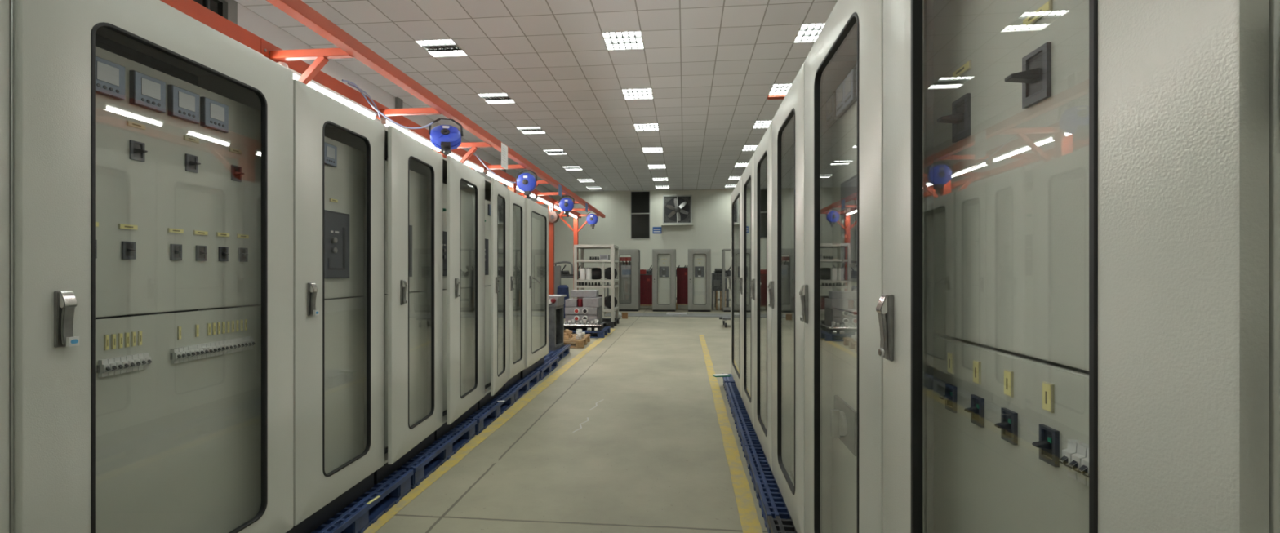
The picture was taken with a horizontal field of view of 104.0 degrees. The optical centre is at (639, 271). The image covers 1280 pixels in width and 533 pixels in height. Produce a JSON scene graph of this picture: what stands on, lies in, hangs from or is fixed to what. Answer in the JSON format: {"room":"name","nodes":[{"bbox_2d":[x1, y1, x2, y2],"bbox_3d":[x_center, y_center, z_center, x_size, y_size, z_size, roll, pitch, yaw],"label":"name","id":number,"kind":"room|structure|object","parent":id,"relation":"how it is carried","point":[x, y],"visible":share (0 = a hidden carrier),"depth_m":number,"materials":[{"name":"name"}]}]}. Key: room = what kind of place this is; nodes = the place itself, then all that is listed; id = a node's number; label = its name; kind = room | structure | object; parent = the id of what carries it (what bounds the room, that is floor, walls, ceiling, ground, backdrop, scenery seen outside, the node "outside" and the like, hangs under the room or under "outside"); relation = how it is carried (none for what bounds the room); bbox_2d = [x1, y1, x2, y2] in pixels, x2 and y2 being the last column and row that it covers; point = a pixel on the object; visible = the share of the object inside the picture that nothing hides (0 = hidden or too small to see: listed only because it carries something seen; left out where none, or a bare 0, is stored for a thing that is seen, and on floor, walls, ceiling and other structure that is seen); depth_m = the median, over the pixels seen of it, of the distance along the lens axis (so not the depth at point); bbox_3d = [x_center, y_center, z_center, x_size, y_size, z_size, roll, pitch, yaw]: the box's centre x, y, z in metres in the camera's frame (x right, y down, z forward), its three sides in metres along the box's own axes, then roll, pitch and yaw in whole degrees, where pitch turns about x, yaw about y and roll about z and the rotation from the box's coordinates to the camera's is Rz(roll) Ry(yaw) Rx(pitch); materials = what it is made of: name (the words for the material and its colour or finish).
{"room":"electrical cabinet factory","nodes":[
{"label":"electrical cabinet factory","id":0,"kind":"room"},
{"bbox_2d":[237,2,552,208],"bbox_3d":[-5.305,-1.180,9.905,0.200,5.460,26.813,0,0,5],"label":"wall","id":1,"kind":"structure","parent":0,"point":[248,20],"depth_m":8.85,"materials":[{"name":"paint"}]},
{"bbox_2d":[193,0,237,24],"bbox_3d":[-5.591,-2.380,5.068,0.090,2.460,3.300,0,0,5],"label":"window","id":2,"kind":"structure","parent":1,"relation":"in","point":[228,9],"depth_m":6.57,"materials":[{"name":"grey glass"}]},
{"bbox_2d":[395,97,402,108],"bbox_3d":[-5.107,-1.105,10.597,0.070,5.110,0.180,0,0,5],"label":"trim","id":3,"kind":"structure","parent":1,"relation":"attached to","point":[398,102],"depth_m":10.53,"materials":[{"name":"grey"}]},
{"bbox_2d":[234,0,837,191],"bbox_3d":[1.667,-3.835,9.282,14.200,0.350,26.813,0,0,5],"label":"ceiling","id":4,"kind":"structure","parent":0,"point":[711,68],"depth_m":9.09,"materials":[{"name":"tile"}]},
{"bbox_2d":[415,39,467,57],"bbox_3d":[-3.248,-3.713,8.209,0.602,0.114,0.602,0,0,5],"label":"ceiling light","id":5,"kind":"object","parent":4,"relation":"attached to","point":[440,47],"visible":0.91,"depth_m":8.23,"materials":[{"name":"white plastic"}]},
{"bbox_2d":[477,93,515,103],"bbox_3d":[-3.034,-3.713,10.599,0.602,0.114,0.602,0,0,5],"label":"ceiling light","id":6,"kind":"object","parent":4,"relation":"attached to","point":[495,98],"visible":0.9,"depth_m":10.64,"materials":[{"name":"white plastic"}]},
{"bbox_2d":[516,126,545,133],"bbox_3d":[-2.820,-3.713,12.989,0.602,0.114,0.602,0,0,5],"label":"ceiling light","id":7,"kind":"object","parent":4,"relation":"attached to","point":[531,130],"visible":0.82,"depth_m":13.05,"materials":[{"name":"white plastic"}]},
{"bbox_2d":[543,149,566,155],"bbox_3d":[-2.607,-3.713,15.380,0.602,0.114,0.602,0,0,5],"label":"ceiling light","id":8,"kind":"object","parent":4,"relation":"attached to","point":[556,151],"visible":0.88,"depth_m":15.45,"materials":[{"name":"white plastic"}]},
{"bbox_2d":[562,166,582,169],"bbox_3d":[-2.393,-3.713,17.770,0.602,0.114,0.602,0,0,5],"label":"ceiling light","id":9,"kind":"object","parent":4,"relation":"attached to","point":[564,167],"visible":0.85,"depth_m":17.83,"materials":[{"name":"white plastic"}]},
{"bbox_2d":[601,31,644,49],"bbox_3d":[-0.259,-3.713,7.942,0.602,0.114,0.602,0,0,5],"label":"ceiling light","id":10,"kind":"object","parent":4,"relation":"attached to","point":[630,39],"visible":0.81,"depth_m":7.98,"materials":[{"name":"white plastic"}]},
{"bbox_2d":[621,88,653,99],"bbox_3d":[-0.046,-3.713,10.332,0.602,0.114,0.602,0,0,5],"label":"ceiling light","id":11,"kind":"object","parent":4,"relation":"attached to","point":[645,93],"visible":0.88,"depth_m":10.38,"materials":[{"name":"white plastic"}]},
{"bbox_2d":[633,123,658,131],"bbox_3d":[0.168,-3.713,12.723,0.602,0.114,0.602,0,0,5],"label":"ceiling light","id":12,"kind":"object","parent":4,"relation":"attached to","point":[638,127],"visible":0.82,"depth_m":12.79,"materials":[{"name":"white plastic"}]},
{"bbox_2d":[641,147,662,152],"bbox_3d":[0.381,-3.713,15.113,0.602,0.114,0.602,0,0,5],"label":"ceiling light","id":13,"kind":"object","parent":4,"relation":"attached to","point":[644,149],"visible":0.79,"depth_m":15.19,"materials":[{"name":"white plastic"}]},
{"bbox_2d":[648,164,666,168],"bbox_3d":[0.595,-3.713,17.503,0.602,0.114,0.602,0,0,5],"label":"ceiling light","id":14,"kind":"object","parent":4,"relation":"attached to","point":[651,166],"visible":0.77,"depth_m":17.56,"materials":[{"name":"white plastic"}]},
{"bbox_2d":[742,145,758,151],"bbox_3d":[3.369,-3.713,14.846,0.602,0.114,0.602,0,0,5],"label":"ceiling light","id":15,"kind":"object","parent":4,"relation":"attached to","point":[745,148],"visible":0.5,"depth_m":14.90,"materials":[{"name":"white plastic"}]},
{"bbox_2d":[752,120,771,128],"bbox_3d":[3.156,-3.713,12.456,0.602,0.114,0.602,0,0,5],"label":"ceiling light","id":16,"kind":"object","parent":4,"relation":"attached to","point":[758,124],"visible":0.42,"depth_m":12.54,"materials":[{"name":"white plastic"}]},
{"bbox_2d":[767,94,786,99],"bbox_3d":[3.004,-3.640,10.085,0.720,0.040,0.890,0,0,5],"label":"bracket","id":17,"kind":"object","parent":4,"relation":"attached to","point":[775,96],"visible":0.29,"depth_m":10.42,"materials":[{"name":"orange metal"}]},
{"bbox_2d":[768,84,791,95],"bbox_3d":[2.942,-3.713,10.065,0.602,0.114,0.602,0,0,5],"label":"ceiling light","id":18,"kind":"object","parent":4,"relation":"attached to","point":[777,89],"visible":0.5,"depth_m":10.15,"materials":[{"name":"white plastic"}]},
{"bbox_2d":[793,22,825,42],"bbox_3d":[2.729,-3.713,7.675,0.602,0.114,0.602,0,0,5],"label":"ceiling light","id":19,"kind":"object","parent":4,"relation":"attached to","point":[807,33],"visible":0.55,"depth_m":7.72,"materials":[{"name":"white plastic"}]},
{"bbox_2d":[322,303,768,532],"bbox_3d":[1.667,1.500,9.282,13.800,0.100,26.413,0,0,5],"label":"floor","id":20,"kind":"structure","parent":0,"point":[651,457],"depth_m":3.94,"materials":[{"name":"concrete"}]},
{"bbox_2d":[311,469,413,532],"bbox_3d":[-1.986,1.376,2.783,0.954,0.148,1.070,0,0,3],"label":"pallet","id":21,"kind":"object","parent":20,"relation":"on","point":[357,517],"depth_m":2.88,"materials":[{"name":"blue plastic"}]},
{"bbox_2d":[285,79,384,532],"bbox_3d":[-1.955,0.207,2.694,0.832,2.195,0.734,0,0,3],"label":"tall cabinet","id":22,"kind":"object","parent":21,"relation":"on","point":[339,149],"visible":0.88,"depth_m":2.72,"materials":[{"name":"white metal"}]},
{"bbox_2d":[160,0,604,298],"bbox_3d":[-2.288,-0.070,7.207,1.444,3.040,13.550,0,0,5],"label":"gantry","id":23,"kind":"object","parent":20,"relation":"on","point":[348,46],"visible":0.41,"depth_m":3.88,"materials":[{"name":"orange metal"}]},
{"bbox_2d":[288,67,377,119],"bbox_3d":[-2.534,-1.447,4.119,0.056,0.061,1.112,0,0,5],"label":"strip light","id":24,"kind":"object","parent":23,"relation":"attached to","point":[296,75],"visible":0.49,"depth_m":4.17,"materials":[{"name":"white plastic"}]},
{"bbox_2d":[347,82,380,118],"bbox_3d":[-2.466,-1.526,4.480,0.025,0.181,0.446,0,0,7],"label":"power cable","id":25,"kind":"object","parent":23,"relation":"hanging from","point":[352,85],"visible":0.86,"depth_m":4.53,"materials":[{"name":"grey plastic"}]},
{"bbox_2d":[342,79,434,128],"bbox_3d":[-2.272,-1.476,4.502,0.744,0.299,0.235,0,0,-38],"label":"power cable","id":26,"kind":"object","parent":23,"relation":"hanging from","point":[343,80],"visible":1,"depth_m":4.57,"materials":[{"name":"blue plastic"}]},
{"bbox_2d":[380,117,441,151],"bbox_3d":[-2.422,-1.447,5.367,0.056,0.061,1.112,0,0,5],"label":"strip light","id":27,"kind":"object","parent":23,"relation":"attached to","point":[384,121],"visible":0.72,"depth_m":5.28,"materials":[{"name":"white plastic"}]},
{"bbox_2d":[428,117,462,155],"bbox_3d":[-1.857,-1.271,4.784,0.273,0.381,0.271,0,0,28],"label":"cable reel","id":28,"kind":"object","parent":23,"relation":"hanging from","point":[446,138],"visible":0.94,"depth_m":4.72,"materials":[{"name":"blue plastic"}]},
{"bbox_2d":[440,141,451,155],"bbox_3d":[-1.819,-1.139,4.683,0.080,0.110,0.100,0,-37,-15],"label":"outlet","id":29,"kind":"object","parent":28,"relation":"attached to","point":[446,146],"depth_m":4.66,"materials":[{"name":"black plastic"}]},
{"bbox_2d":[448,151,484,172],"bbox_3d":[-2.311,-1.447,6.616,0.056,0.061,1.112,0,0,5],"label":"strip light","id":30,"kind":"object","parent":23,"relation":"attached to","point":[454,155],"visible":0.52,"depth_m":6.71,"materials":[{"name":"white plastic"}]},
{"bbox_2d":[464,147,515,182],"bbox_3d":[-2.119,-1.450,6.871,0.200,0.361,0.941,0,0,33],"label":"power cable","id":31,"kind":"object","parent":23,"relation":"hanging from","point":[464,148],"visible":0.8,"depth_m":7.03,"materials":[{"name":"blue plastic"}]},
{"bbox_2d":[484,169,514,186],"bbox_3d":[-2.199,-1.447,7.864,0.056,0.061,1.112,0,0,5],"label":"strip light","id":32,"kind":"object","parent":23,"relation":"attached to","point":[487,172],"visible":0.99,"depth_m":7.72,"materials":[{"name":"white plastic"}]},
{"bbox_2d":[501,142,507,169],"bbox_3d":[-1.658,-1.405,6.122,0.002,0.290,0.220,0,0,5],"label":"notice","id":33,"kind":"object","parent":23,"relation":"hanging from","point":[504,148],"visible":1,"depth_m":6.10,"materials":[{"name":"white paper"}]},
{"bbox_2d":[515,169,537,199],"bbox_3d":[-1.639,-1.254,7.213,0.313,0.415,0.158,0,0,2],"label":"cable reel","id":34,"kind":"object","parent":23,"relation":"hanging from","point":[526,182],"visible":1,"depth_m":7.17,"materials":[{"name":"blue plastic"}]},
{"bbox_2d":[524,191,531,199],"bbox_3d":[-1.628,-1.103,7.233,0.080,0.110,0.100,0,3,2],"label":"outlet","id":35,"kind":"object","parent":34,"relation":"attached to","point":[526,193],"depth_m":7.20,"materials":[{"name":"black plastic"}]},
{"bbox_2d":[535,195,552,205],"bbox_3d":[-1.976,-1.447,10.361,0.056,0.061,1.112,0,0,5],"label":"strip light","id":36,"kind":"object","parent":23,"relation":"attached to","point":[538,197],"visible":0.98,"depth_m":10.28,"materials":[{"name":"white plastic"}]},
{"bbox_2d":[548,211,559,222],"bbox_3d":[-1.886,-1.170,10.833,0.237,0.237,0.141,0,0,16],"label":"bell","id":37,"kind":"object","parent":23,"relation":"attached to","point":[553,217],"visible":0.94,"depth_m":10.79,"materials":[{"name":"white plastic"}]},
{"bbox_2d":[558,195,574,217],"bbox_3d":[-1.420,-1.255,9.651,0.313,0.414,0.152,0,0,-3],"label":"cable reel","id":38,"kind":"object","parent":23,"relation":"hanging from","point":[566,204],"visible":1,"depth_m":9.61,"materials":[{"name":"blue plastic"}]},
{"bbox_2d":[586,212,598,228],"bbox_3d":[-1.183,-1.255,12.340,0.313,0.414,0.152,0,0,11],"label":"cable reel","id":39,"kind":"object","parent":23,"relation":"hanging from","point":[592,219],"visible":1,"depth_m":12.30,"materials":[{"name":"blue plastic"}]},
{"bbox_2d":[396,419,476,488],"bbox_3d":[-1.929,1.377,3.876,0.944,0.145,1.070,0,0,3],"label":"pallet","id":40,"kind":"object","parent":20,"relation":"on","point":[426,462],"visible":0.28,"depth_m":3.76,"materials":[{"name":"blue plastic"}]},
{"bbox_2d":[373,125,442,484],"bbox_3d":[-1.897,0.207,3.458,0.864,2.195,0.789,0,0,3],"label":"tall cabinet","id":41,"kind":"object","parent":40,"relation":"on","point":[413,171],"visible":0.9,"depth_m":3.48,"materials":[{"name":"white metal"}]},
{"bbox_2d":[434,155,484,440],"bbox_3d":[-1.847,0.207,4.295,0.875,2.195,0.881,0,0,3],"label":"tall cabinet","id":42,"kind":"object","parent":40,"relation":"on","point":[463,187],"visible":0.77,"depth_m":4.42,"materials":[{"name":"grey metal"}]},
{"bbox_2d":[363,328,615,532],"bbox_3d":[-1.353,1.448,4.840,0.144,0.003,15.400,0,0,5],"label":"trim","id":43,"kind":"structure","parent":20,"relation":"on","point":[519,405],"depth_m":4.24,"materials":[{"name":"yellow paint"}]},
{"bbox_2d":[463,390,515,435],"bbox_3d":[-1.858,1.377,4.969,0.944,0.145,1.070,0,0,3],"label":"pallet","id":44,"kind":"object","parent":20,"relation":"on","point":[484,416],"visible":0.32,"depth_m":4.88,"materials":[{"name":"blue plastic"}]},
{"bbox_2d":[478,177,509,408],"bbox_3d":[-1.792,0.207,5.101,0.896,2.195,0.726,0,0,3],"label":"tall cabinet","id":45,"kind":"object","parent":44,"relation":"on","point":[496,194],"visible":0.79,"depth_m":5.09,"materials":[{"name":"grey metal"}]},
{"bbox_2d":[503,370,540,402],"bbox_3d":[-1.808,1.377,6.063,0.944,0.145,1.070,0,0,3],"label":"pallet","id":46,"kind":"object","parent":20,"relation":"on","point":[522,386],"visible":0.29,"depth_m":5.97,"materials":[{"name":"blue plastic"}]},
{"bbox_2d":[503,190,525,390],"bbox_3d":[-1.789,0.207,5.779,0.830,2.195,0.621,0,0,3],"label":"tall cabinet","id":47,"kind":"object","parent":46,"relation":"on","point":[517,202],"visible":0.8,"depth_m":5.93,"materials":[{"name":"grey metal"}]},
{"bbox_2d":[533,355,559,381],"bbox_3d":[-1.735,1.377,7.156,0.944,0.145,1.070,0,0,3],"label":"pallet","id":48,"kind":"object","parent":20,"relation":"on","point":[550,363],"visible":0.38,"depth_m":7.07,"materials":[{"name":"blue plastic"}]},
{"bbox_2d":[520,198,548,378],"bbox_3d":[-1.678,0.207,6.635,0.919,2.195,1.093,0,0,3],"label":"tall cabinet","id":49,"kind":"object","parent":48,"relation":"on","point":[536,215],"visible":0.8,"depth_m":6.78,"materials":[{"name":"grey metal"}]},
{"bbox_2d":[544,344,570,361],"bbox_3d":[-1.677,1.377,8.304,0.824,0.145,1.200,0,0,3],"label":"pallet","id":50,"kind":"object","parent":20,"relation":"on","point":[564,350],"visible":0.26,"depth_m":8.22,"materials":[{"name":"blue plastic"}]},
{"bbox_2d":[548,304,564,351],"bbox_3d":[-1.618,0.945,8.528,0.500,0.720,0.600,0,0,5],"label":"metal box","id":51,"kind":"object","parent":50,"relation":"on","point":[556,313],"visible":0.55,"depth_m":8.35,"materials":[{"name":"metal"}]},
{"bbox_2d":[548,294,566,306],"bbox_3d":[-1.579,0.500,8.513,0.540,0.170,0.523,0,0,5],"label":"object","id":52,"kind":"object","parent":51,"relation":"on","point":[553,300],"visible":0.52,"depth_m":8.34,"materials":[{"name":"metal"}]},
{"bbox_2d":[554,266,560,294],"bbox_3d":[-2.669,0.640,16.202,0.240,1.620,0.240,0,0,5],"label":"post","id":53,"kind":"object","parent":20,"relation":"on","point":[557,268],"visible":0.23,"depth_m":16.11,"materials":[{"name":"grey metal"}]},
{"bbox_2d":[556,284,568,318],"bbox_3d":[-2.383,0.940,15.473,0.425,1.020,0.425,0,0,5],"label":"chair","id":54,"kind":"object","parent":20,"relation":"on","point":[562,289],"visible":0.44,"depth_m":15.33,"materials":[{"name":"blue plastic"}]},
{"bbox_2d":[564,333,590,348],"bbox_3d":[-1.546,1.377,9.897,1.000,0.145,0.974,0,0,2],"label":"wooden pallet","id":55,"kind":"object","parent":20,"relation":"on","point":[580,344],"visible":0.34,"depth_m":9.62,"materials":[{"name":"brown wood"}]},
{"bbox_2d":[560,275,608,314],"bbox_3d":[-2.449,0.810,17.538,2.600,1.280,0.900,0,0,5],"label":"workbench","id":56,"kind":"object","parent":20,"relation":"on","point":[607,283],"visible":0.2,"depth_m":17.09,"materials":[{"name":"metal"}]},
{"bbox_2d":[554,261,573,274],"bbox_3d":[-2.799,-0.094,17.268,1.019,0.501,0.070,0,0,5],"label":"pipe","id":57,"kind":"object","parent":56,"relation":"on","point":[560,262],"visible":0.6,"depth_m":17.22,"materials":[{"name":"grey metal"}]},
{"bbox_2d":[555,264,580,275],"bbox_3d":[-2.649,-0.036,17.547,1.700,0.403,0.484,0,0,5],"label":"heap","id":58,"kind":"object","parent":56,"relation":"on","point":[562,273],"visible":0.27,"depth_m":17.48,"materials":[{"name":"grey"}]},
{"bbox_2d":[560,275,604,278],"bbox_3d":[-2.449,0.200,17.538,2.600,0.060,0.900,0,0,5],"label":"countertop","id":59,"kind":"structure","parent":56,"relation":"on","point":[561,276],"depth_m":17.08,"materials":[{"name":"metal"}]},
{"bbox_2d":[564,326,610,337],"bbox_3d":[-1.234,1.377,11.355,1.000,0.145,1.024,0,0,5],"label":"pallet","id":60,"kind":"object","parent":20,"relation":"on","point":[601,334],"visible":0.41,"depth_m":10.95,"materials":[{"name":"blue plastic"}]},
{"bbox_2d":[564,289,605,331],"bbox_3d":[-1.262,0.870,11.270,0.960,0.870,0.874,0,0,5],"label":"stacked boxes","id":61,"kind":"object","parent":60,"relation":"on","point":[585,312],"visible":0.95,"depth_m":11.12,"materials":[{"name":"grey plastic"}]},
{"bbox_2d":[602,318,619,328],"bbox_3d":[-1.141,1.377,13.354,1.040,0.145,1.174,0,0,5],"label":"pallet","id":62,"kind":"object","parent":20,"relation":"on","point":[611,324],"visible":0.32,"depth_m":13.25,"materials":[{"name":"black plastic"}]},
{"bbox_2d":[573,244,618,321],"bbox_3d":[-1.149,0.310,13.380,1.050,1.990,0.950,0,0,5],"label":"storage rack","id":63,"kind":"object","parent":62,"relation":"on","point":[582,247],"depth_m":12.94,"materials":[{"name":"beige metal"}]},
{"bbox_2d":[579,267,586,279],"bbox_3d":[-1.499,0.068,13.115,0.148,0.315,0.148,0,0,5],"label":"canister","id":64,"kind":"object","parent":63,"relation":"on","point":[582,271],"visible":1,"depth_m":13.06,"materials":[{"name":"white plastic"}]},
{"bbox_2d":[586,267,591,279],"bbox_3d":[-1.340,0.068,13.101,0.148,0.315,0.148,0,0,5],"label":"canister","id":65,"kind":"object","parent":63,"relation":"on","point":[588,270],"visible":1,"depth_m":13.03,"materials":[{"name":"white plastic"}]},
{"bbox_2d":[577,284,618,288],"bbox_3d":[-1.149,0.405,13.380,1.050,0.060,0.950,0,0,5],"label":"shelf","id":66,"kind":"object","parent":63,"relation":"attached to","point":[601,286],"depth_m":12.91,"materials":[{"name":"beige metal"}]},
{"bbox_2d":[577,279,618,282],"bbox_3d":[-1.149,0.255,13.380,1.050,0.060,0.950,0,0,5],"label":"shelf","id":67,"kind":"object","parent":63,"relation":"attached to","point":[579,280],"depth_m":12.91,"materials":[{"name":"beige metal"}]},
{"bbox_2d":[577,259,618,262],"bbox_3d":[-1.149,-0.265,13.380,1.050,0.060,0.950,0,0,5],"label":"shelf","id":68,"kind":"object","parent":63,"relation":"attached to","point":[578,260],"depth_m":12.92,"materials":[{"name":"white metal"}]},
{"bbox_2d":[604,295,617,308],"bbox_3d":[-0.789,0.820,13.309,0.327,0.327,0.329,0,0,-14],"label":"drum","id":69,"kind":"object","parent":63,"relation":"on","point":[607,299],"visible":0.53,"depth_m":13.17,"materials":[{"name":"black plastic"}]},
{"bbox_2d":[604,266,617,279],"bbox_3d":[-0.789,0.060,13.309,0.327,0.327,0.329,0,0,-14],"label":"drum","id":70,"kind":"object","parent":63,"relation":"on","point":[607,271],"visible":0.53,"depth_m":13.17,"materials":[{"name":"black plastic"}]},
{"bbox_2d":[602,306,618,311],"bbox_3d":[-1.149,1.015,13.380,1.050,0.060,0.950,0,0,5],"label":"shelf","id":71,"kind":"object","parent":63,"relation":"attached to","point":[604,308],"depth_m":12.90,"materials":[{"name":"white metal"}]},
{"bbox_2d":[614,248,639,311],"bbox_3d":[-0.456,0.330,18.386,0.860,2.240,0.756,0,0,5],"label":"tall cabinet","id":72,"kind":"object","parent":20,"relation":"on","point":[628,272],"visible":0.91,"depth_m":18.05,"materials":[{"name":"metal"}]},
{"bbox_2d":[640,304,652,306],"bbox_3d":[0.229,1.360,19.306,0.740,0.180,0.800,0,0,5],"label":"wooden stand","id":73,"kind":"object","parent":20,"relation":"on","point":[640,304],"visible":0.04,"depth_m":18.91,"materials":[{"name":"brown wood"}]},
{"bbox_2d":[640,274,652,304],"bbox_3d":[0.228,0.695,19.301,0.640,1.150,0.730,0,0,5],"label":"enclosure","id":74,"kind":"object","parent":73,"relation":"on","point":[646,280],"visible":0.74,"depth_m":18.95,"materials":[{"name":"metal"}]},
{"bbox_2d":[652,248,675,311],"bbox_3d":[0.889,0.330,18.265,0.836,2.240,0.756,0,0,5],"label":"tall cabinet","id":75,"kind":"object","parent":20,"relation":"on","point":[664,260],"visible":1,"depth_m":17.93,"materials":[{"name":"metal"}]},
{"bbox_2d":[604,312,730,317],"bbox_3d":[3.157,1.440,16.233,8.600,0.020,1.100,0,0,5],"label":"trim","id":76,"kind":"structure","parent":20,"relation":"on","point":[629,314],"depth_m":16.14,"materials":[{"name":"grey"}]},
{"bbox_2d":[675,302,688,309],"bbox_3d":[1.683,1.340,19.176,0.660,0.220,0.800,0,0,5],"label":"wooden stand","id":77,"kind":"object","parent":20,"relation":"on","point":[677,304],"visible":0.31,"depth_m":18.79,"materials":[{"name":"brown wood"}]},
{"bbox_2d":[676,266,688,303],"bbox_3d":[1.663,0.540,19.173,0.520,1.380,0.730,0,0,5],"label":"enclosure","id":78,"kind":"object","parent":77,"relation":"on","point":[682,272],"visible":0.92,"depth_m":18.83,"materials":[{"name":"metal"}]},
{"bbox_2d":[688,248,711,311],"bbox_3d":[2.149,0.330,18.153,0.816,2.240,0.756,0,0,5],"label":"tall cabinet","id":79,"kind":"object","parent":20,"relation":"on","point":[699,260],"visible":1,"depth_m":17.82,"materials":[{"name":"metal"}]},
{"bbox_2d":[711,288,728,310],"bbox_3d":[3.020,1.060,18.856,0.620,0.780,0.500,0,0,5],"label":"wooden crate","id":80,"kind":"object","parent":20,"relation":"on","point":[712,290],"visible":0.8,"depth_m":18.63,"materials":[{"name":"wood"}]},
{"bbox_2d":[711,268,727,288],"bbox_3d":[2.984,0.280,18.849,0.550,0.779,0.520,0,0,5],"label":"machine","id":81,"kind":"object","parent":80,"relation":"on","point":[717,276],"visible":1,"depth_m":18.61,"materials":[{"name":"metal"}]},
{"bbox_2d":[719,315,730,327],"bbox_3d":[2.429,1.325,13.136,0.700,0.250,0.720,0,0,5],"label":"trolley","id":82,"kind":"object","parent":20,"relation":"on","point":[722,317],"visible":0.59,"depth_m":12.88,"materials":[{"name":"metal"}]},
{"bbox_2d":[721,248,730,311],"bbox_3d":[3.414,0.330,18.043,0.850,2.240,0.750,0,0,5],"label":"tall cabinet","id":83,"kind":"object","parent":20,"relation":"on","point":[724,308],"visible":0.45,"depth_m":17.75,"materials":[{"name":"metal"}]},
{"bbox_2d":[722,373,735,393],"bbox_3d":[1.404,1.377,6.116,0.764,0.145,0.460,0,0,6],"label":"pallet","id":84,"kind":"object","parent":20,"relation":"on","point":[726,380],"visible":0.17,"depth_m":6.04,"materials":[{"name":"blue plastic"}]},
{"bbox_2d":[698,334,763,532],"bbox_3d":[0.750,1.448,4.150,0.113,0.003,14.400,0,0,5],"label":"trim","id":85,"kind":"structure","parent":20,"relation":"on","point":[749,521],"depth_m":3.77,"materials":[{"name":"yellow paint"}]},
{"bbox_2d":[724,382,745,421],"bbox_3d":[1.324,1.377,5.300,0.764,0.145,1.060,0,0,6],"label":"pallet","id":86,"kind":"object","parent":20,"relation":"on","point":[733,396],"visible":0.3,"depth_m":5.26,"materials":[{"name":"blue plastic"}]},
{"bbox_2d":[728,175,742,398],"bbox_3d":[1.336,0.207,5.219,0.730,2.195,1.236,0,0,6],"label":"tall cabinet","id":87,"kind":"object","parent":86,"relation":"on","point":[736,195],"visible":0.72,"depth_m":5.19,"materials":[{"name":"grey metal"}]},
{"bbox_2d":[733,407,761,464],"bbox_3d":[1.219,1.377,4.235,0.764,0.145,1.060,0,0,6],"label":"pallet","id":88,"kind":"object","parent":20,"relation":"on","point":[747,434],"visible":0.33,"depth_m":4.16,"materials":[{"name":"blue plastic"}]},
{"bbox_2d":[738,155,753,426],"bbox_3d":[1.232,0.207,4.167,0.730,2.195,0.869,0,0,6],"label":"tall cabinet","id":89,"kind":"object","parent":88,"relation":"on","point":[744,282],"visible":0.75,"depth_m":4.24,"materials":[{"name":"grey metal"}]},
{"bbox_2d":[745,445,790,532],"bbox_3d":[1.114,1.377,3.171,0.764,0.145,1.060,0,0,6],"label":"pallet","id":90,"kind":"object","parent":20,"relation":"on","point":[771,500],"visible":0.3,"depth_m":3.07,"materials":[{"name":"blue plastic"}]},
{"bbox_2d":[750,120,772,471],"bbox_3d":[1.149,0.207,3.322,0.730,2.195,0.822,0,0,6],"label":"tall cabinet","id":91,"kind":"object","parent":90,"relation":"on","point":[762,155],"visible":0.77,"depth_m":3.55,"materials":[{"name":"grey metal"}]},
{"bbox_2d":[767,515,797,532],"bbox_3d":[1.009,1.377,2.106,0.764,0.145,1.060,0,0,6],"label":"pallet","id":92,"kind":"object","parent":20,"relation":"on","point":[776,525],"visible":0.33,"depth_m":2.57,"materials":[{"name":"black plastic"}]},
{"bbox_2d":[767,62,804,532],"bbox_3d":[1.068,0.207,2.496,0.730,2.195,0.829,0,0,6],"label":"tall cabinet","id":93,"kind":"object","parent":92,"relation":"on","point":[788,121],"visible":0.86,"depth_m":2.73,"materials":[{"name":"grey metal"}]},
{"bbox_2d":[799,0,883,532],"bbox_3d":[0.985,0.207,1.655,0.730,2.195,0.853,0,0,6],"label":"tall cabinet","id":94,"kind":"object","parent":92,"relation":"on","point":[842,291],"visible":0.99,"depth_m":1.84,"materials":[{"name":"grey metal"}]},
{"bbox_3d":[-2.036,1.377,1.684,0.944,0.145,1.070,0,0,3],"label":"pallet","id":95,"kind":"object","parent":20,"relation":"on","visible":0},
{"bbox_2d":[0,0,8,532],"bbox_3d":[-2.071,0.207,0.937,0.830,2.195,0.820,0,0,3],"label":"tall cabinet","id":96,"kind":"object","parent":95,"relation":"on","point":[4,4],"visible":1,"depth_m":1.31,"materials":[{"name":"grey metal"}]},
{"bbox_2d":[8,0,293,532],"bbox_3d":[-2.001,0.193,1.836,0.832,2.224,0.976,0,0,3],"label":"tall cabinet","id":97,"kind":"object","parent":95,"relation":"on","point":[151,147],"visible":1,"depth_m":1.74,"materials":[{"name":"grey metal"}]},
{"bbox_3d":[0.904,1.377,1.041,0.764,0.145,1.060,0,0,6],"label":"pallet","id":98,"kind":"object","parent":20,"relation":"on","visible":0},
{"bbox_2d":[875,0,1279,532],"bbox_3d":[0.901,0.207,0.801,0.730,2.195,0.857,0,0,6],"label":"tall cabinet","id":99,"kind":"object","parent":98,"relation":"on","point":[1077,309],"visible":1,"depth_m":0.75,"materials":[{"name":"grey metal"}]},
{"bbox_2d":[552,189,733,303],"bbox_3d":[2.852,-1.180,22.536,13.800,5.460,0.200,0,0,5],"label":"wall","id":100,"kind":"structure","parent":0,"point":[711,208],"depth_m":22.65,"materials":[{"name":"white paint"}]},
{"bbox_2d":[631,191,649,239],"bbox_3d":[0.017,-2.550,22.668,0.880,2.160,0.040,0,0,5],"label":"window","id":101,"kind":"structure","parent":100,"relation":"in","point":[640,200],"depth_m":22.68,"materials":[{"name":"grey glass"}]},
{"bbox_2d":[653,226,661,233],"bbox_3d":[0.775,-1.850,22.614,0.400,0.300,0.014,0,0,5],"label":"wall sign","id":102,"kind":"object","parent":100,"relation":"attached to","point":[655,229],"visible":1,"depth_m":22.61,"materials":[{"name":"blue"}]},
{"bbox_2d":[661,195,693,226],"bbox_3d":[1.672,-2.735,22.365,1.430,1.370,0.350,0,0,5],"label":"exhaust fan","id":103,"kind":"object","parent":100,"relation":"attached to","point":[677,209],"visible":1,"depth_m":22.49,"materials":[{"name":"grey metal"}]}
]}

